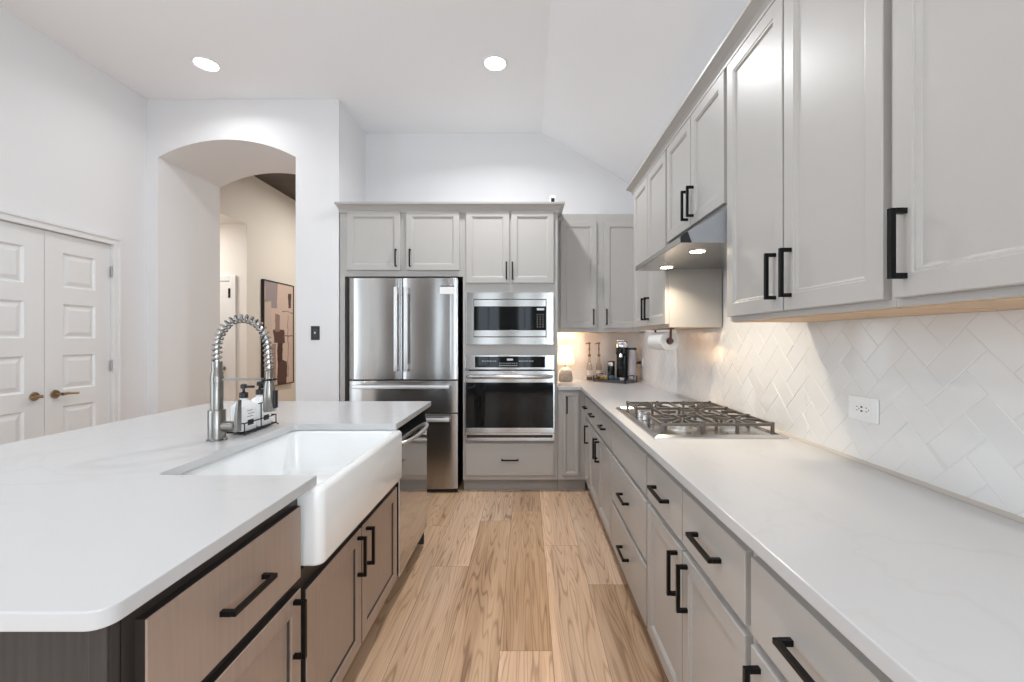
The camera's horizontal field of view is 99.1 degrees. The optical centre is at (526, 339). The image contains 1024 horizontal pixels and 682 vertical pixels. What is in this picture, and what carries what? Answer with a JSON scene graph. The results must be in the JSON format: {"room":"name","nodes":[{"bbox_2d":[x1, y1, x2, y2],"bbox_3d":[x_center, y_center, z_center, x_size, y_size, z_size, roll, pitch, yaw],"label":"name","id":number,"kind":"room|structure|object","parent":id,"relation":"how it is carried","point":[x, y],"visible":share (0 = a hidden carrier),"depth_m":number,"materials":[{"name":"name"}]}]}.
{"room":"kitchen","nodes":[
{"label":"kitchen","id":0,"kind":"room"},
{"bbox_2d":[0,6,146,422],"bbox_3d":[-3.346,-0.391,0.030,0.120,3.416,7.500,0,0,0],"label":"wall","id":1,"kind":"structure","parent":0,"point":[73,136],"depth_m":3.19,"materials":[{"name":"white paint"}]},
{"bbox_2d":[0,220,43,444],"bbox_3d":[-3.281,0.282,2.743,0.103,2.057,0.468,0,0,0],"label":"door","id":2,"kind":"structure","parent":1,"relation":"in","point":[21,247],"depth_m":2.85,"materials":[{"name":"white paint"}]},
{"bbox_2d":[0,208,121,421],"bbox_3d":[-3.334,0.251,2.979,0.144,2.132,1.066,0,0,0],"label":"trim","id":3,"kind":"structure","parent":1,"relation":"attached to","point":[7,215],"depth_m":3.45,"materials":[{"name":"white paint"}]},
{"bbox_2d":[44,230,111,435],"bbox_3d":[-3.281,0.282,3.217,0.103,2.057,0.472,0,0,0],"label":"door","id":4,"kind":"structure","parent":1,"relation":"in","point":[77,271],"depth_m":3.19,"materials":[{"name":"white paint"}]},
{"bbox_2d":[220,217,235,223],"bbox_3d":[-4.593,-0.133,5.065,1.814,2.900,1.310,0,0,0],"label":"wall","id":5,"kind":"structure","parent":0,"point":[222,221],"depth_m":5.53,"materials":[{"name":"white paint"}]},
{"bbox_2d":[220,281,229,400],"bbox_3d":[-4.190,0.282,5.560,0.800,2.050,0.110,0,0,0],"label":"door","id":6,"kind":"structure","parent":5,"relation":"in","point":[224,285],"depth_m":5.58,"materials":[{"name":"white paint"}]},
{"bbox_2d":[220,275,236,400],"bbox_3d":[-4.197,0.247,5.585,0.945,2.140,0.030,0,0,0],"label":"trim","id":7,"kind":"structure","parent":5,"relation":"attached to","point":[232,279],"depth_m":5.57,"materials":[{"name":"white paint"}]},
{"bbox_2d":[147,99,364,414],"bbox_3d":[-2.656,-0.441,4.150,2.059,3.516,0.760,0,0,0],"label":"wall","id":8,"kind":"structure","parent":0,"point":[196,147],"depth_m":3.77,"materials":[{"name":"white paint"}]},
{"bbox_2d":[311,326,319,339],"bbox_3d":[-1.829,-0.056,3.762,0.074,0.120,0.016,0,0,0],"label":"light switch","id":9,"kind":"object","parent":8,"relation":"attached to","point":[315,330],"visible":1,"depth_m":3.76,"materials":[{"name":"black plastic"}]},
{"bbox_2d":[220,176,295,400],"bbox_3d":[-4.500,-0.419,6.765,1.800,3.473,4.470,0,0,0],"label":"wall","id":10,"kind":"structure","parent":0,"point":[261,244],"depth_m":5.76,"materials":[{"name":"white paint"}]},
{"bbox_2d":[261,279,293,387],"bbox_3d":[-3.579,-0.081,6.280,0.040,1.476,0.760,0,0,0],"label":"framed picture","id":11,"kind":"object","parent":10,"relation":"attached to","point":[277,299],"visible":0.86,"depth_m":6.29,"materials":[{"name":"fabric"}]},
{"bbox_2d":[253,173,295,200],"bbox_3d":[-2.575,-2.206,6.825,2.290,0.100,4.590,0,0,0],"label":"ceiling","id":12,"kind":"structure","parent":0,"point":[285,183],"depth_m":5.95,"materials":[{"name":"white paint"}]},
{"bbox_2d":[0,0,748,182],"bbox_3d":[-1.091,-1.896,0.395,4.631,0.867,8.230,0,0,0],"label":"ceiling","id":13,"kind":"structure","parent":0,"point":[603,80],"depth_m":3.08,"materials":[{"name":"white paint"}]},
{"bbox_2d":[190,56,221,71],"bbox_3d":[-2.420,-2.075,3.290,0.190,0.008,0.190,0,0,0],"label":"recessed light","id":14,"kind":"object","parent":13,"relation":"in","point":[204,63],"visible":1,"depth_m":3.28,"materials":[{"name":"white plastic"}]},
{"bbox_2d":[482,55,507,70],"bbox_3d":[-0.240,-2.075,3.280,0.190,0.008,0.190,0,0,0],"label":"recessed light","id":15,"kind":"object","parent":13,"relation":"in","point":[492,62],"visible":1,"depth_m":3.27,"materials":[{"name":"white plastic"}]},
{"bbox_2d":[365,133,635,379],"bbox_3d":[-0.211,-0.391,4.447,2.872,3.416,0.126,0,0,0],"label":"wall","id":16,"kind":"structure","parent":0,"point":[399,167],"depth_m":4.39,"materials":[{"name":"white paint"}]},
{"bbox_2d":[558,333,635,378],"bbox_3d":[0.691,0.166,4.385,0.812,0.468,0.006,0,0,0],"label":"wall tiles","id":17,"kind":"structure","parent":16,"relation":"attached to","point":[607,341],"depth_m":4.38,"materials":[{"name":"white tile"}]},
{"bbox_2d":[558,214,644,332],"bbox_3d":[0.684,-0.617,4.197,0.836,1.102,0.381,0,0,0],"label":"upper cabinet","id":18,"kind":"object","parent":16,"relation":"attached to","point":[596,251],"visible":0.91,"depth_m":4.05,"materials":[{"name":"grey paint"}]},
{"bbox_2d":[342,480,668,681],"bbox_3d":[-2.638,1.367,3.140,7.725,0.100,13.720,0,0,0],"label":"floor","id":19,"kind":"structure","parent":0,"point":[501,585],"depth_m":2.17,"materials":[{"name":"brown wood"}]},
{"bbox_2d":[120,499,306,681],"bbox_3d":[-0.938,0.875,0.989,0.654,0.884,0.547,0,0,0],"label":"base cabinet","id":20,"kind":"object","parent":19,"relation":"on","point":[240,615],"visible":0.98,"depth_m":0.96,"materials":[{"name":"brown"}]},
{"bbox_2d":[0,621,119,681],"bbox_3d":[-1.159,0.875,0.702,0.987,0.884,0.023,0,0,0],"label":"island end panel","id":21,"kind":"object","parent":20,"relation":"attached to","point":[89,656],"visible":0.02,"depth_m":0.69,"materials":[{"name":"grey wood"}]},
{"bbox_2d":[0,401,430,631],"bbox_3d":[-1.323,0.418,1.746,1.395,0.030,2.204,0,0,0],"label":"countertop","id":22,"kind":"structure","parent":20,"relation":"on","point":[96,522],"depth_m":1.06,"materials":[{"name":"white stone"}]},
{"bbox_2d":[206,314,277,441],"bbox_3d":[-1.140,0.150,1.751,0.278,0.505,0.072,0,0,-2],"label":"kitchen faucet","id":23,"kind":"object","parent":22,"relation":"on","point":[217,425],"visible":1,"depth_m":1.73,"materials":[{"name":"silver metal"}]},
{"bbox_2d":[226,402,278,435],"bbox_3d":[-1.226,0.341,1.945,0.100,0.121,0.248,0,0,0],"label":"wire caddy","id":24,"kind":"object","parent":22,"relation":"on","point":[261,418],"visible":0.48,"depth_m":1.94,"materials":[{"name":"black metal"}]},
{"bbox_2d":[231,384,255,431],"bbox_3d":[-1.220,0.291,1.890,0.075,0.198,0.090,0,0,0],"label":"soap bottle","id":25,"kind":"object","parent":24,"relation":"in","point":[248,406],"visible":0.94,"depth_m":1.88,"materials":[{"name":"white plastic"}]},
{"bbox_2d":[251,381,270,425],"bbox_3d":[-1.220,0.291,2.004,0.075,0.198,0.090,0,0,0],"label":"soap bottle","id":26,"kind":"object","parent":24,"relation":"in","point":[259,392],"visible":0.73,"depth_m":1.98,"materials":[{"name":"white plastic"}]},
{"bbox_2d":[179,430,401,565],"bbox_3d":[-0.874,0.550,1.690,0.552,0.230,0.836,0,0,0],"label":"farmhouse sink","id":27,"kind":"object","parent":22,"relation":"in","point":[355,470],"visible":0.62,"depth_m":1.74,"materials":[{"name":"white ceramic"}]},
{"bbox_2d":[297,487,396,681],"bbox_3d":[-0.938,0.997,1.720,0.654,0.640,0.914,0,0,0],"label":"base cabinet","id":28,"kind":"object","parent":19,"relation":"on","point":[345,594],"visible":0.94,"depth_m":1.59,"materials":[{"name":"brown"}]},
{"bbox_2d":[340,211,462,400],"bbox_3d":[-1.085,0.105,4.043,1.060,2.424,0.654,0,0,0],"label":"tall cabinet","id":29,"kind":"object","parent":19,"relation":"on","point":[373,244],"visible":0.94,"depth_m":3.76,"materials":[{"name":"grey paint"}]},
{"bbox_2d":[334,202,564,217],"bbox_3d":[-0.659,-1.130,4.048,1.966,0.084,0.677,0,0,0],"label":"trim","id":30,"kind":"structure","parent":29,"relation":"attached to","point":[557,207],"depth_m":3.74,"materials":[{"name":"grey paint"}]},
{"bbox_2d":[550,196,555,201],"bbox_3d":[0.221,-1.201,3.740,0.052,0.058,0.043,0,0,0],"label":"camera","id":31,"kind":"object","parent":30,"relation":"on","point":[552,198],"visible":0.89,"depth_m":3.72,"materials":[{"name":"white plastic"}]},
{"bbox_2d":[349,278,462,491],"bbox_3d":[-1.059,0.394,4.016,0.929,1.846,0.687,0,0,0],"label":"refrigerator","id":32,"kind":"object","parent":19,"relation":"on","point":[406,334],"visible":0.83,"depth_m":3.73,"materials":[{"name":"silver metal"}]},
{"bbox_2d":[394,411,428,577],"bbox_3d":[-0.917,0.881,2.492,0.656,0.872,0.602,0,0,0],"label":"dishwasher","id":33,"kind":"object","parent":19,"relation":"on","point":[412,486],"visible":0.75,"depth_m":2.42,"materials":[{"name":"silver metal"}]},
{"bbox_2d":[418,533,423,543],"bbox_3d":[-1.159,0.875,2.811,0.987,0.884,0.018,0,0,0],"label":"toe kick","id":34,"kind":"object","parent":19,"relation":"on","point":[421,541],"visible":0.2,"depth_m":2.80,"materials":[{"name":"black wood"}]},
{"bbox_2d":[463,211,557,489],"bbox_3d":[-0.144,0.105,4.048,0.817,2.424,0.664,0,0,0],"label":"tall cabinet","id":35,"kind":"object","parent":19,"relation":"on","point":[517,251],"visible":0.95,"depth_m":3.76,"materials":[{"name":"grey paint"}]},
{"bbox_2d":[466,292,552,344],"bbox_3d":[-0.148,-0.180,3.953,0.750,0.449,0.430,0,0,0],"label":"microwave","id":36,"kind":"object","parent":35,"relation":"in","point":[488,322],"visible":1,"depth_m":3.74,"materials":[{"name":"silver metal"}]},
{"bbox_2d":[465,355,554,440],"bbox_3d":[-0.149,0.503,3.975,0.768,0.740,0.638,0,0,0],"label":"wall oven","id":37,"kind":"object","parent":35,"relation":"in","point":[508,397],"visible":0.99,"depth_m":3.73,"materials":[{"name":"silver metal"}]},
{"bbox_2d":[557,390,585,489],"bbox_3d":[0.389,0.875,4.048,0.244,0.884,0.664,0,0,0],"label":"base cabinet","id":38,"kind":"object","parent":19,"relation":"on","point":[571,414],"visible":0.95,"depth_m":3.77,"materials":[{"name":"grey paint"}]},
{"bbox_2d":[582,395,590,487],"bbox_3d":[0.780,0.875,3.621,0.642,0.884,0.288,0,0,0],"label":"base cabinet","id":39,"kind":"object","parent":19,"relation":"on","point":[586,407],"visible":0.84,"depth_m":3.61,"materials":[{"name":"grey paint"}]},
{"bbox_2d":[588,400,613,540],"bbox_3d":[0.780,0.875,3.019,0.642,0.884,0.912,0,0,0],"label":"base cabinet","id":40,"kind":"object","parent":19,"relation":"on","point":[600,452],"visible":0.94,"depth_m":2.94,"materials":[{"name":"grey paint"}]},
{"bbox_2d":[558,380,1023,681],"bbox_3d":[0.685,0.418,2.369,0.838,0.030,4.039,0,0,0],"label":"countertop","id":41,"kind":"structure","parent":40,"relation":"on","point":[927,584],"depth_m":0.86,"materials":[{"name":"white stone"}]},
{"bbox_2d":[558,345,574,381],"bbox_3d":[0.372,0.231,4.200,0.176,0.345,0.176,0,0,0],"label":"table lamp","id":42,"kind":"object","parent":41,"relation":"on","point":[565,353],"visible":0.99,"depth_m":4.14,"materials":[{"name":"white fabric"}]},
{"bbox_2d":[586,342,591,379],"bbox_3d":[0.617,0.215,4.315,0.060,0.375,0.058,0,0,27],"label":"syrup bottle","id":43,"kind":"object","parent":41,"relation":"on","point":[589,365],"visible":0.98,"depth_m":4.30,"materials":[{"name":"clear glass"}]},
{"bbox_2d":[595,342,601,375],"bbox_3d":[0.711,0.215,4.318,0.060,0.375,0.058,0,0,27],"label":"syrup bottle","id":44,"kind":"object","parent":41,"relation":"on","point":[598,365],"visible":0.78,"depth_m":4.30,"materials":[{"name":"clear glass"}]},
{"bbox_2d":[593,373,636,383],"bbox_3d":[0.837,0.367,4.144,0.349,0.072,0.229,0,0,41],"label":"serving tray","id":45,"kind":"object","parent":41,"relation":"on","point":[594,379],"visible":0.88,"depth_m":4.05,"materials":[{"name":"grey metal"}]},
{"bbox_2d":[607,361,614,379],"bbox_3d":[0.808,0.298,4.187,0.080,0.189,0.080,0,0,0],"label":"milk frother","id":46,"kind":"object","parent":45,"relation":"on","point":[611,364],"visible":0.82,"depth_m":4.16,"materials":[{"name":"black plastic"}]},
{"bbox_2d":[615,340,636,380],"bbox_3d":[0.932,0.197,4.117,0.196,0.391,0.160,0,0,21],"label":"coffee machine","id":47,"kind":"object","parent":45,"relation":"on","point":[626,357],"visible":0.88,"depth_m":4.09,"materials":[{"name":"black plastic"}]},
{"bbox_2d":[615,401,788,438],"bbox_3d":[0.788,0.376,2.152,0.546,0.054,0.775,0,0,0],"label":"gas cooktop","id":48,"kind":"object","parent":41,"relation":"in","point":[703,420],"visible":1,"depth_m":1.94,"materials":[{"name":"grey metal"}]},
{"bbox_2d":[611,421,650,625],"bbox_3d":[0.780,0.875,2.181,0.642,0.884,0.758,0,0,0],"label":"base cabinet","id":49,"kind":"object","parent":19,"relation":"on","point":[629,459],"visible":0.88,"depth_m":2.10,"materials":[{"name":"grey paint"}]},
{"bbox_2d":[647,456,756,681],"bbox_3d":[0.780,0.875,1.388,0.642,0.884,0.824,0,0,0],"label":"base cabinet","id":50,"kind":"object","parent":19,"relation":"on","point":[699,569],"visible":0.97,"depth_m":1.30,"materials":[{"name":"grey paint"}]},
{"bbox_2d":[742,555,892,681],"bbox_3d":[0.780,0.875,0.737,0.642,0.884,0.474,0,0,0],"label":"base cabinet","id":51,"kind":"object","parent":19,"relation":"on","point":[796,643],"visible":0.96,"depth_m":0.80,"materials":[{"name":"grey paint"}]},
{"bbox_2d":[636,267,1023,514],"bbox_3d":[1.162,-0.117,0.395,0.126,2.868,8.230,0,0,0],"label":"wall","id":52,"kind":"structure","parent":0,"point":[940,461],"depth_m":1.29,"materials":[{"name":"white tile"}]},
{"bbox_2d":[634,150,721,329],"bbox_3d":[0.921,-0.580,2.826,0.350,1.026,0.757,0,0,0],"label":"upper cabinet","id":53,"kind":"object","parent":52,"relation":"attached to","point":[678,299],"visible":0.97,"depth_m":2.55,"materials":[{"name":"grey paint"}]},
{"bbox_2d":[652,328,673,343],"bbox_3d":[0.853,-0.021,2.741,0.040,0.092,0.323,0,0,0],"label":"paper towel holder","id":54,"kind":"object","parent":53,"relation":"attached to","point":[670,341],"visible":0.5,"depth_m":2.58,"materials":[{"name":"black metal"}]},
{"bbox_2d":[648,332,678,349],"bbox_3d":[0.853,0.009,2.742,0.112,0.112,0.278,0,0,0],"label":"paper towel roll","id":55,"kind":"object","parent":54,"relation":"on","point":[657,340],"visible":0.98,"depth_m":2.61,"materials":[{"name":"white paper"}]},
{"bbox_2d":[626,0,774,194],"bbox_3d":[0.920,-1.099,1.867,0.361,0.062,2.795,0,0,0],"label":"trim","id":56,"kind":"structure","parent":53,"relation":"attached to","point":[754,11],"depth_m":1.83,"materials":[{"name":"grey paint"}]},
{"bbox_2d":[635,208,726,270],"bbox_3d":[0.851,-0.449,2.079,0.489,0.140,0.721,0,0,0],"label":"range hood","id":57,"kind":"object","parent":52,"relation":"attached to","point":[704,246],"visible":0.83,"depth_m":1.90,"materials":[{"name":"silver metal"}]},
{"bbox_2d":[659,266,673,268],"bbox_3d":[0.737,-0.381,2.302,0.080,0.004,0.080,0,0,0],"label":"lamp","id":58,"kind":"object","parent":57,"relation":"attached to","point":[660,267],"depth_m":2.30,"materials":[{"name":"white"}]},
{"bbox_2d":[688,249,706,253],"bbox_3d":[0.737,-0.381,1.887,0.080,0.004,0.080,0,0,0],"label":"lamp","id":59,"kind":"object","parent":57,"relation":"attached to","point":[690,251],"depth_m":1.88,"materials":[{"name":"white"}]},
{"bbox_2d":[667,70,726,242],"bbox_3d":[0.921,-0.807,2.082,0.350,0.571,0.728,0,0,0],"label":"upper cabinet","id":60,"kind":"object","parent":52,"relation":"attached to","point":[697,155],"visible":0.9,"depth_m":2.00,"materials":[{"name":"grey paint"}]},
{"bbox_2d":[636,270,1023,516],"bbox_3d":[1.100,0.009,1.966,0.006,0.784,4.832,0,0,0],"label":"wall tiles","id":61,"kind":"structure","parent":52,"relation":"attached to","point":[1004,341],"depth_m":1.32,"materials":[{"name":"white tile"}]},
{"bbox_2d":[849,395,878,423],"bbox_3d":[1.092,0.226,1.418,0.009,0.078,0.124,0,0,0],"label":"wall outlet","id":62,"kind":"object","parent":61,"relation":"attached to","point":[865,409],"visible":1,"depth_m":1.41,"materials":[{"name":"white plastic"}]},
{"bbox_2d":[854,402,869,415],"bbox_3d":[1.089,0.226,1.418,0.003,0.034,0.068,0,0,0],"label":"receptacle","id":63,"kind":"object","parent":62,"relation":"attached to","point":[860,408],"depth_m":1.42,"materials":[{"name":"white plastic"}]},
{"bbox_2d":[637,379,1023,522],"bbox_3d":[1.093,0.398,1.960,0.012,0.010,4.820,0,0,0],"label":"trim","id":64,"kind":"structure","parent":52,"relation":"attached to","point":[1010,515],"depth_m":1.26,"materials":[{"name":"grey"}]},
{"bbox_2d":[727,0,1023,321],"bbox_3d":[0.921,-0.580,1.330,0.350,1.026,0.770,0,0,0],"label":"upper cabinet","id":65,"kind":"object","parent":52,"relation":"attached to","point":[810,88],"visible":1,"depth_m":1.21,"materials":[{"name":"grey paint"}]},
{"bbox_2d":[887,0,1023,307],"bbox_3d":[0.921,-0.580,0.707,0.350,1.026,0.474,0,0,0],"label":"upper cabinet","id":66,"kind":"object","parent":52,"relation":"attached to","point":[955,221],"visible":1,"depth_m":0.80,"materials":[{"name":"grey paint"}]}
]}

